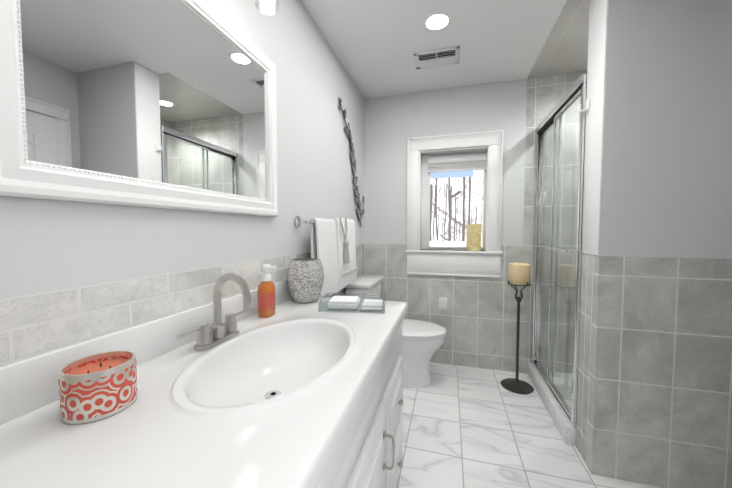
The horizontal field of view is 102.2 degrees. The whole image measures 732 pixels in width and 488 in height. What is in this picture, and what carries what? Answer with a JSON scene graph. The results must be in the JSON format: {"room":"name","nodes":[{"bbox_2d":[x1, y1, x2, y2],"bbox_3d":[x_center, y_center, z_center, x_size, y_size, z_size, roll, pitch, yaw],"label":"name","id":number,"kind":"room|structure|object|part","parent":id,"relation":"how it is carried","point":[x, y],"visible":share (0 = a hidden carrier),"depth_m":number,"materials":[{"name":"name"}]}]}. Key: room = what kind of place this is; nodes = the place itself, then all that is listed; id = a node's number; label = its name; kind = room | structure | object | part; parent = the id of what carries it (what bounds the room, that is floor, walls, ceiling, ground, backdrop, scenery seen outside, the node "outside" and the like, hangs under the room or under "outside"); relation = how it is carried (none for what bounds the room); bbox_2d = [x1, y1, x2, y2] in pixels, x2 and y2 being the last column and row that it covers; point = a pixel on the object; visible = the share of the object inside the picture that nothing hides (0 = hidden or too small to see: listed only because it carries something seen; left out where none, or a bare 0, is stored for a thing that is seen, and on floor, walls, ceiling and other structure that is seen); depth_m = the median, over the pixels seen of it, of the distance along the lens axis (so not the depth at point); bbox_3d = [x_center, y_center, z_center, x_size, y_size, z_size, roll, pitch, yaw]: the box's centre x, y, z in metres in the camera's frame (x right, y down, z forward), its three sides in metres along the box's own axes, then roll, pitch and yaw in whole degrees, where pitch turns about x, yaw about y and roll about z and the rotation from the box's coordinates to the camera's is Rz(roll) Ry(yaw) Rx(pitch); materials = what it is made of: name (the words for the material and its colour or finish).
{"room":"bathroom","nodes":[
{"label":"bathroom","id":0,"kind":"room"},
{"bbox_2d":[0,0,364,365],"bbox_3d":[-0.484,-0.075,1.454,0.160,2.440,3.216,1,3,16],"label":"wall","id":1,"kind":"structure","parent":0,"point":[72,272],"depth_m":0.94,"materials":[{"name":"grey paint"}]},
{"bbox_2d":[0,0,277,216],"bbox_3d":[-0.533,-0.443,0.910,0.030,0.680,0.900,1,3,16],"label":"mirror","id":2,"kind":"object","parent":1,"relation":"attached to","point":[169,104],"visible":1,"depth_m":0.75,"materials":[{"name":"white mirror"}]},
{"bbox_2d":[255,0,279,15],"bbox_3d":[-0.477,-0.984,0.851,0.158,0.230,0.780,1,3,16],"label":"sconce","id":3,"kind":"object","parent":1,"relation":"attached to","point":[269,3],"visible":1,"depth_m":1.11,"materials":[{"name":"silver metal"}]},
{"bbox_2d":[294,216,356,296],"bbox_3d":[-0.196,0.067,1.898,0.156,0.468,0.767,1,3,16],"label":"towel rail","id":4,"kind":"object","parent":1,"relation":"attached to","point":[333,246],"visible":1,"depth_m":1.82,"materials":[{"name":"white fabric"}]},
{"bbox_2d":[338,98,364,226],"bbox_3d":[-0.108,-0.597,2.430,0.022,0.928,0.649,1,3,16],"label":"art","id":5,"kind":"object","parent":1,"relation":"attached to","point":[358,201],"visible":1,"depth_m":2.45,"materials":[{"name":"grey metal"}]},
{"bbox_2d":[301,0,589,98],"bbox_3d":[0.719,-1.329,1.057,2.661,0.100,3.216,1,3,16],"label":"ceiling","id":6,"kind":"structure","parent":0,"point":[375,45],"depth_m":1.91,"materials":[{"name":"white paint"}]},
{"bbox_2d":[413,46,459,68],"bbox_3d":[0.506,-1.319,2.108,0.310,0.012,0.210,1,3,16],"label":"ceiling vent","id":7,"kind":"object","parent":6,"relation":"in","point":[438,57],"visible":1,"depth_m":2.10,"materials":[{"name":"white metal"}]},
{"bbox_2d":[423,11,451,31],"bbox_3d":[0.420,-1.306,1.744,0.170,0.006,0.170,1,3,16],"label":"recessed light","id":8,"kind":"object","parent":6,"relation":"in","point":[437,21],"visible":1,"depth_m":1.74,"materials":[{"name":"white"}]},
{"bbox_2d":[365,71,586,373],"bbox_3d":[1.211,-0.125,2.561,2.501,2.440,0.160,1,3,16],"label":"wall","id":9,"kind":"structure","parent":0,"point":[477,319],"depth_m":2.54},
{"bbox_2d":[439,297,446,309],"bbox_3d":[0.691,0.540,2.651,0.075,0.115,0.007,1,3,16],"label":"electrical outlet plate","id":10,"kind":"object","parent":9,"relation":"attached to","point":[442,303],"visible":1,"depth_m":2.65,"materials":[{"name":"white plastic"}]},
{"bbox_2d":[405,130,503,277],"bbox_3d":[0.777,-0.329,2.655,0.818,1.231,0.189,1,3,16],"label":"window","id":11,"kind":"structure","parent":9,"relation":"in","point":[486,262],"depth_m":2.61,"materials":[{"name":"white wood"}]},
{"bbox_3d":[0.798,-0.382,2.726,0.562,0.878,0.036,1,3,16],"label":"window sash","id":12,"kind":"part","parent":11,"relation":"part of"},
{"bbox_2d":[428,153,486,172],"bbox_3d":[0.818,-0.725,2.670,0.504,0.140,0.030,1,3,16],"label":"window blind","id":13,"kind":"object","parent":11,"relation":"attached to","point":[465,162],"visible":1,"depth_m":2.66,"materials":[{"name":"white fabric"}]},
{"bbox_2d":[466,224,480,250],"bbox_3d":[0.954,-0.055,2.614,0.126,0.234,0.126,1,3,16],"label":"candle","id":14,"kind":"object","parent":11,"relation":"on","point":[473,237],"visible":1,"depth_m":2.56,"materials":[{"name":"yellow wax"}]},
{"bbox_2d":[396,362,662,487],"bbox_3d":[0.719,1.209,1.171,2.661,0.100,3.216,1,3,16],"label":"floor","id":15,"kind":"structure","parent":0,"point":[467,427],"depth_m":1.70,"materials":[{"name":"white tile"}]},
{"bbox_2d":[0,280,407,487],"bbox_3d":[-0.283,0.694,0.762,0.618,0.965,1.570,1,3,16],"label":"bathroom vanity","id":16,"kind":"object","parent":15,"relation":"on","point":[291,392],"visible":0.88,"depth_m":0.60,"materials":[{"name":"white stone"}]},
{"bbox_2d":[58,351,137,423],"bbox_3d":[-0.517,0.275,0.576,0.112,0.088,0.112,1,3,16],"label":"candle tin","id":17,"kind":"object","parent":16,"relation":"on","point":[96,387],"visible":1,"depth_m":0.54,"materials":[{"name":"red metal"}]},
{"bbox_2d":[177,273,251,350],"bbox_3d":[-0.415,0.197,0.902,0.146,0.214,0.280,1,3,16],"label":"faucet","id":18,"kind":"object","parent":16,"relation":"on","point":[218,331],"visible":1,"depth_m":0.90,"materials":[{"name":"silver metal"}]},
{"bbox_2d":[258,264,276,317],"bbox_3d":[-0.392,0.188,1.186,0.070,0.207,0.070,1,3,16],"label":"soap dispenser","id":19,"kind":"object","parent":16,"relation":"on","point":[266,297],"visible":1,"depth_m":1.17,"materials":[{"name":"orange plastic"}]},
{"bbox_2d":[287,258,323,302],"bbox_3d":[-0.292,0.179,1.435,0.176,0.202,0.176,1,3,16],"label":"vase","id":20,"kind":"object","parent":16,"relation":"on","point":[305,277],"visible":1,"depth_m":1.37,"materials":[{"name":"grey stone"}]},
{"bbox_2d":[318,292,385,313],"bbox_3d":[-0.053,0.262,1.319,0.280,0.046,0.180,0,3,6],"label":"acrylic tray","id":21,"kind":"object","parent":16,"relation":"on","point":[346,303],"visible":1,"depth_m":1.27,"materials":[{"name":"clear plastic"}]},
{"bbox_2d":[345,274,446,387],"bbox_3d":[0.261,0.701,2.408,0.768,0.805,0.480,1,3,16],"label":"toilet","id":22,"kind":"object","parent":15,"relation":"on","point":[422,342],"visible":0.33,"depth_m":2.27,"materials":[{"name":"white ceramic"}]},
{"bbox_2d":[501,263,533,393],"bbox_3d":[1.169,0.630,2.268,0.230,0.958,0.230,1,3,16],"label":"candle stand","id":23,"kind":"object","parent":15,"relation":"on","point":[519,274],"visible":1,"depth_m":2.23,"materials":[{"name":"grey metal"}]},
{"bbox_2d":[527,74,586,445],"bbox_3d":[1.679,0.105,1.911,0.919,2.040,0.852,1,3,16],"label":"shower","id":24,"kind":"object","parent":15,"relation":"on","point":[557,391],"visible":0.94,"depth_m":1.95,"materials":[{"name":"glass"}]},
{"bbox_2d":[576,0,731,487],"bbox_3d":[1.641,-0.071,1.367,1.024,2.440,0.195,1,3,16],"label":"wall","id":25,"kind":"structure","parent":0,"point":[654,398],"depth_m":1.35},
{"bbox_2d":[578,98,589,112],"bbox_3d":[1.138,-0.719,1.548,0.047,0.061,0.035,1,3,16],"label":"robe hook","id":26,"kind":"object","parent":25,"relation":"attached to","point":[587,107],"visible":0.98,"depth_m":1.54,"materials":[{"name":"white plastic"}]},
{"bbox_2d":[581,0,607,255],"bbox_3d":[1.146,-0.619,1.483,0.004,1.351,0.187,1,3,16],"label":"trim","id":27,"kind":"structure","parent":25,"relation":"attached to","point":[597,37],"depth_m":1.47,"materials":[{"name":"white wood"}]},
{"label":"outside","id":28,"kind":"structure","parent":0,"visible":0},
{"bbox_2d":[430,152,484,246],"bbox_3d":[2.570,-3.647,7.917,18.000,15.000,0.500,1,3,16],"label":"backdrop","id":29,"kind":"structure","parent":28,"point":[440,205],"depth_m":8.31,"materials":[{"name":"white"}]}
]}

